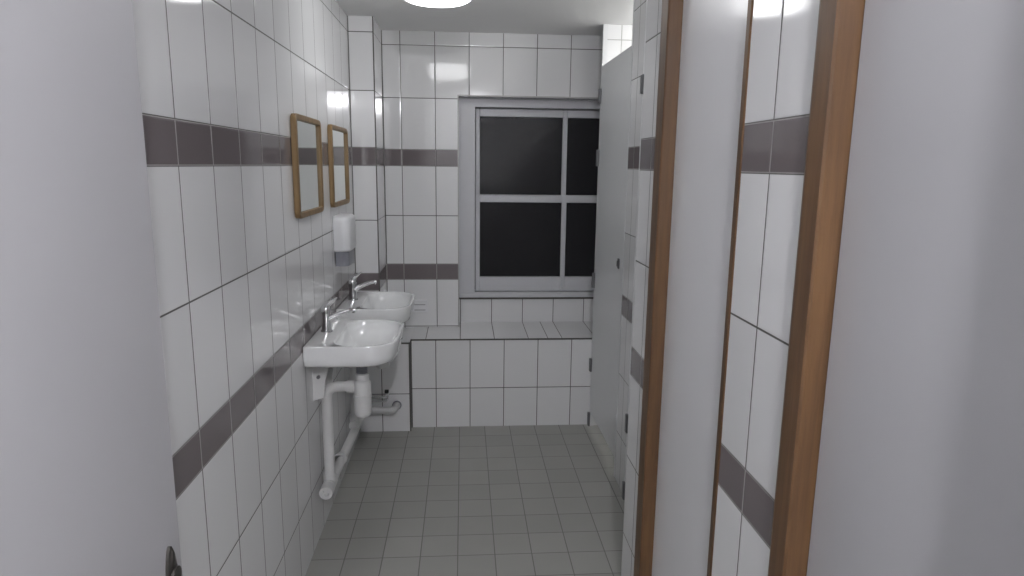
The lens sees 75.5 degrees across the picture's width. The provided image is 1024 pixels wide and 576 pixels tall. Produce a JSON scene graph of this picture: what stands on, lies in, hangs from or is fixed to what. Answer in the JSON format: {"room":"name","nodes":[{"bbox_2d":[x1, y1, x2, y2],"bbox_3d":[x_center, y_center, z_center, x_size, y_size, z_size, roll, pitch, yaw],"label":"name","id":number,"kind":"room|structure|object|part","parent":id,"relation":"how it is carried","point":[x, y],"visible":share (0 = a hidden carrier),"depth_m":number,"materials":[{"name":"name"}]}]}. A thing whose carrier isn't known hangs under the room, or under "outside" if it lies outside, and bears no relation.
{"room":"public restroom","nodes":[
{"label":"public restroom","id":0,"kind":"room"},
{"bbox_2d":[132,0,360,575],"bbox_3d":[-0.790,0.086,1.651,0.120,2.320,5.320,0,11,-4],"label":"wall","id":1,"kind":"structure","parent":0,"point":[243,283],"depth_m":1.82,"materials":[{"name":"tile"}]},
{"bbox_2d":[290,113,323,218],"bbox_3d":[-0.786,-0.470,2.559,0.020,0.373,0.426,0,11,-4],"label":"framed mirror","id":2,"kind":"object","parent":1,"relation":"attached to","point":[306,137],"visible":1,"depth_m":2.52,"materials":[{"name":"brown wood"}]},
{"bbox_2d":[297,120,320,211],"bbox_3d":[-0.789,-0.470,2.559,0.006,0.339,0.392,0,11,-4],"label":"mirror glass","id":3,"kind":"object","parent":2,"relation":"attached to","point":[308,131],"depth_m":2.56,"materials":[{"name":"silver metal"}]},
{"bbox_2d":[327,124,349,207],"bbox_3d":[-0.833,-0.588,3.193,0.020,0.373,0.426,0,11,-4],"label":"framed mirror","id":4,"kind":"object","parent":1,"relation":"attached to","point":[338,154],"visible":1,"depth_m":3.17,"materials":[{"name":"brown wood"}]},
{"bbox_2d":[333,130,346,201],"bbox_3d":[-0.836,-0.588,3.193,0.006,0.339,0.392,0,11,-4],"label":"mirror glass","id":5,"kind":"object","parent":4,"relation":"attached to","point":[339,136],"depth_m":3.19,"materials":[{"name":"silver metal"}]},
{"bbox_2d":[333,213,355,266],"bbox_3d":[-0.806,-0.235,3.201,0.076,0.238,0.210,0,11,-4],"label":"soap dispenser","id":6,"kind":"object","parent":1,"relation":"attached to","point":[344,227],"visible":1,"depth_m":3.11,"materials":[{"name":"white plastic"}]},
{"bbox_3d":[-0.810,-0.153,3.216,0.062,0.071,0.184,0,11,-4],"label":"push panel","id":7,"kind":"part","parent":6,"relation":"part of","materials":[{"name":"grey plastic"}]},
{"bbox_2d":[303,297,403,474],"bbox_3d":[-0.635,0.408,2.768,0.351,0.748,0.462,0,11,-4],"label":"washbasin","id":8,"kind":"object","parent":1,"relation":"attached to","point":[360,344],"visible":1,"depth_m":2.71,"materials":[{"name":"white ceramic"}]},
{"bbox_3d":[-0.704,0.581,2.760,0.168,0.410,0.055,0,11,-4],"label":"trap arm","id":9,"kind":"part","parent":8,"relation":"part of","materials":[{"name":"white plastic"}]},
{"bbox_2d":[321,297,355,332],"bbox_3d":[-0.715,0.109,2.719,0.144,0.143,0.049,0,11,-4],"label":"mixer tap","id":10,"kind":"object","parent":8,"relation":"on","point":[327,317],"depth_m":2.71,"materials":[{"name":"silver metal"}]},
{"bbox_2d":[303,319,403,367],"bbox_3d":[-0.633,0.240,2.737,0.350,0.120,0.462,0,11,-4],"label":"basin","id":11,"kind":"object","parent":8,"relation":"in","point":[349,343],"depth_m":2.59,"materials":[{"name":"white ceramic"}]},
{"bbox_2d":[319,401,401,499],"bbox_3d":[-0.794,0.753,3.303,0.203,0.136,1.192,1,11,4],"label":"drain pipe","id":12,"kind":"object","parent":1,"relation":"attached to","point":[327,489],"visible":0.78,"depth_m":3.15,"materials":[{"name":"white plastic"}]},
{"bbox_2d":[336,272,414,415],"bbox_3d":[-0.683,0.287,3.419,0.351,0.748,0.462,0,11,-4],"label":"washbasin","id":13,"kind":"object","parent":1,"relation":"attached to","point":[387,305],"visible":0.46,"depth_m":3.36,"materials":[{"name":"white ceramic"}]},
{"bbox_3d":[-0.752,0.460,3.411,0.168,0.410,0.055,0,11,-4],"label":"trap arm","id":14,"kind":"part","parent":13,"relation":"part of","materials":[{"name":"white plastic"}]},
{"bbox_2d":[348,272,376,299],"bbox_3d":[-0.763,-0.012,3.370,0.144,0.143,0.049,0,11,-4],"label":"mixer tap","id":15,"kind":"object","parent":13,"relation":"on","point":[353,287],"depth_m":3.36,"materials":[{"name":"silver metal"}]},
{"bbox_2d":[336,291,414,322],"bbox_3d":[-0.681,0.119,3.388,0.350,0.120,0.462,0,11,-4],"label":"basin","id":16,"kind":"object","parent":13,"relation":"in","point":[387,305],"depth_m":3.33,"materials":[{"name":"white ceramic"}]},
{"bbox_2d":[347,16,386,291],"bbox_3d":[-0.823,-0.590,3.818,0.132,1.780,0.364,0,11,-4],"label":"wall column","id":17,"kind":"structure","parent":0,"point":[360,40],"depth_m":3.63,"materials":[{"name":"tile"}]},
{"bbox_2d":[372,16,379,290],"bbox_3d":[-0.745,-0.557,3.644,0.006,1.778,0.006,0,11,-4],"label":"trim","id":18,"kind":"structure","parent":17,"relation":"attached to","point":[372,16],"depth_m":3.61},
{"bbox_2d":[360,328,413,431],"bbox_3d":[-0.756,0.550,4.038,0.294,0.540,0.358,0,11,-4],"label":"wall","id":19,"kind":"structure","parent":0,"point":[395,378],"depth_m":3.88,"materials":[{"name":"tile"}]},
{"bbox_2d":[372,389,388,401],"bbox_3d":[-0.775,0.608,3.803,0.136,0.061,0.120,0,11,-4],"label":"supply pipe","id":20,"kind":"object","parent":19,"relation":"attached to","point":[386,396],"visible":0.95,"depth_m":3.75,"materials":[{"name":"silver metal"}]},
{"bbox_2d":[305,424,624,575],"bbox_3d":[0.489,1.293,1.918,2.750,0.120,5.420,0,11,-4],"label":"floor","id":21,"kind":"structure","parent":0,"point":[522,500],"depth_m":3.07,"materials":[{"name":"tile"}]},
{"bbox_2d":[335,0,633,35],"bbox_3d":[0.517,-1.106,1.474,2.750,0.120,5.420,0,11,-4],"label":"ceiling","id":22,"kind":"structure","parent":0,"point":[550,17],"depth_m":3.43,"materials":[{"name":"paint"}]},
{"bbox_2d":[406,0,469,7],"bbox_3d":[-0.303,-1.212,2.659,0.320,0.122,0.320,0,11,-4],"label":"ceiling light","id":23,"kind":"object","parent":22,"relation":"attached to","point":[427,3],"visible":1,"depth_m":2.69,"materials":[{"name":"white plastic"}]},
{"bbox_2d":[381,30,601,327],"bbox_3d":[0.247,-0.380,4.240,2.328,2.320,0.232,0,11,-4],"label":"wall","id":24,"kind":"structure","parent":0,"point":[424,73],"depth_m":3.96,"materials":[{"name":"tile"}]},
{"bbox_2d":[412,300,427,311],"bbox_3d":[-0.577,0.114,4.149,0.100,0.080,0.008,0,11,-4],"label":"air vent","id":25,"kind":"object","parent":24,"relation":"in","point":[419,305],"visible":0.83,"depth_m":4.15,"materials":[{"name":"white plastic"}]},
{"bbox_2d":[457,95,597,326],"bbox_3d":[0.372,-0.455,4.118,1.413,1.419,0.007,0,11,-4],"label":"trim","id":26,"kind":"structure","parent":24,"relation":"attached to","point":[457,95],"depth_m":3.99,"materials":[{"name":"metal"}]},
{"bbox_2d":[459,98,599,298],"bbox_3d":[0.361,-0.557,4.266,1.401,1.260,0.114,0,11,-4],"label":"window","id":27,"kind":"structure","parent":24,"relation":"in","point":[528,175],"depth_m":4.25,"materials":[{"name":"white paint"}]},
{"bbox_3d":[0.054,-0.313,4.281,0.530,0.487,0.004,0,11,-4],"label":"pane","id":28,"kind":"part","parent":27,"relation":"part of","materials":[{"name":"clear glass"}]},
{"bbox_3d":[0.058,-0.841,4.224,0.530,0.491,0.004,0,11,-4],"label":"pane","id":29,"kind":"part","parent":27,"relation":"part of","materials":[{"name":"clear glass"}]},
{"bbox_3d":[0.356,0.045,4.337,1.399,0.026,0.034,0,11,-4],"label":"sill","id":30,"kind":"part","parent":27,"relation":"part of","materials":[{"name":"white paint"}]},
{"bbox_3d":[0.358,-0.288,4.307,1.191,0.621,0.034,0,11,-4],"label":"sash","id":31,"kind":"part","parent":27,"relation":"part of","materials":[{"name":"white paint"}]},
{"bbox_3d":[0.362,-0.843,4.245,1.191,0.578,0.034,0,11,-4],"label":"sash","id":32,"kind":"part","parent":27,"relation":"part of","materials":[{"name":"black glass"}]},
{"bbox_3d":[0.609,-0.314,4.322,0.530,0.487,0.004,0,11,-4],"label":"pane","id":33,"kind":"part","parent":27,"relation":"part of","materials":[{"name":"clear glass"}]},
{"bbox_3d":[0.612,-0.842,4.265,0.530,0.491,0.004,0,11,-4],"label":"pane","id":34,"kind":"part","parent":27,"relation":"part of","materials":[{"name":"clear glass"}]},
{"bbox_2d":[411,339,591,426],"bbox_3d":[0.344,0.542,4.146,1.912,0.543,0.303,0,11,-4],"label":"wall","id":35,"kind":"structure","parent":0,"point":[457,383],"depth_m":3.97,"materials":[{"name":"tile"}]},
{"bbox_2d":[401,338,591,430],"bbox_3d":[-0.207,0.573,3.929,1.373,0.547,0.062,0,11,-4],"label":"trim","id":36,"kind":"structure","parent":35,"relation":"attached to","point":[410,382],"depth_m":3.91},
{"bbox_2d":[411,321,592,338],"bbox_3d":[0.341,0.381,4.179,1.912,0.247,0.422,0,11,-4],"label":"wall ledge","id":37,"kind":"object","parent":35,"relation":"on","point":[563,329],"depth_m":4.10,"materials":[{"name":"tile"}]},
{"bbox_2d":[459,299,592,321],"bbox_3d":[0.348,0.405,4.456,1.401,0.700,0.110,0,11,-4],"label":"wall","id":38,"kind":"structure","parent":0,"point":[470,310],"depth_m":4.33,"materials":[{"name":"tile"}]},
{"bbox_2d":[594,25,632,424],"bbox_3d":[0.974,-0.303,3.870,0.931,2.320,0.017,0,11,-4],"label":"wall","id":39,"kind":"structure","parent":0,"point":[619,40],"depth_m":3.64,"materials":[{"name":"tile"}]},
{"bbox_2d":[587,24,631,455],"bbox_3d":[0.515,-0.242,3.509,0.038,2.320,0.680,0,11,-4],"label":"door","id":40,"kind":"structure","parent":39,"relation":"in","point":[614,93],"depth_m":3.48,"materials":[{"name":"grey laminate"}]},
{"bbox_3d":[0.498,-0.302,3.832,0.024,2.320,0.022,0,11,-4],"label":"post","id":41,"kind":"part","parent":40,"relation":"part of","materials":[{"name":"grey laminate"}]},
{"bbox_2d":[614,0,645,490],"bbox_3d":[0.623,-0.158,3.064,0.160,2.320,0.208,0,11,-4],"label":"wall pier","id":42,"kind":"object","parent":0,"point":[640,5],"visible":0.22,"depth_m":3.04,"materials":[{"name":"tile"}]},
{"bbox_2d":[613,0,647,480],"bbox_3d":[0.622,-0.158,3.062,0.162,2.320,0.238,0,11,-4],"label":"trim","id":43,"kind":"structure","parent":42,"relation":"attached to","point":[634,0],"depth_m":3.04,"materials":[{"name":"grey laminate"}]},
{"bbox_2d":[621,0,819,575],"bbox_3d":[0.548,0.151,1.384,0.145,2.320,1.741,0,11,-4],"label":"wall","id":44,"kind":"structure","parent":0,"point":[784,32],"depth_m":1.30,"materials":[{"name":"tile"}]},
{"bbox_2d":[621,74,643,499],"bbox_3d":[0.579,0.034,2.626,0.036,2.100,0.710,0,11,-4],"label":"hinges","id":45,"kind":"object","parent":44,"relation":"in","point":[642,75],"depth_m":3.07,"materials":[{"name":"grey metal"}]},
{"bbox_2d":[633,0,753,575],"bbox_3d":[0.499,0.164,1.754,0.140,2.160,0.596,0,11,-4],"label":"door","id":46,"kind":"structure","parent":44,"relation":"in","point":[704,55],"depth_m":1.74,"materials":[{"name":"paint"}]},
{"bbox_2d":[768,0,1023,575],"bbox_3d":[0.563,0.327,0.876,0.140,2.160,0.638,0,11,-4],"label":"door","id":47,"kind":"structure","parent":44,"relation":"in","point":[901,447],"depth_m":0.89,"materials":[{"name":"white paint"}]},
{"bbox_3d":[-0.519,0.396,-0.008,0.178,2.320,0.114,0,11,-4],"label":"wall","id":48,"kind":"structure","parent":0,"visible":0},
{"bbox_2d":[0,0,182,575],"bbox_3d":[-0.447,0.436,0.530,0.110,2.032,0.906,0,11,-4],"label":"door","id":49,"kind":"structure","parent":48,"relation":"in","point":[87,486],"depth_m":0.72,"materials":[{"name":"paint"}]},
{"bbox_3d":[-0.485,0.449,0.952,0.007,0.168,0.029,0,11,-4],"label":"handle","id":50,"kind":"part","parent":49,"relation":"part of","materials":[{"name":"metal"}]}
]}

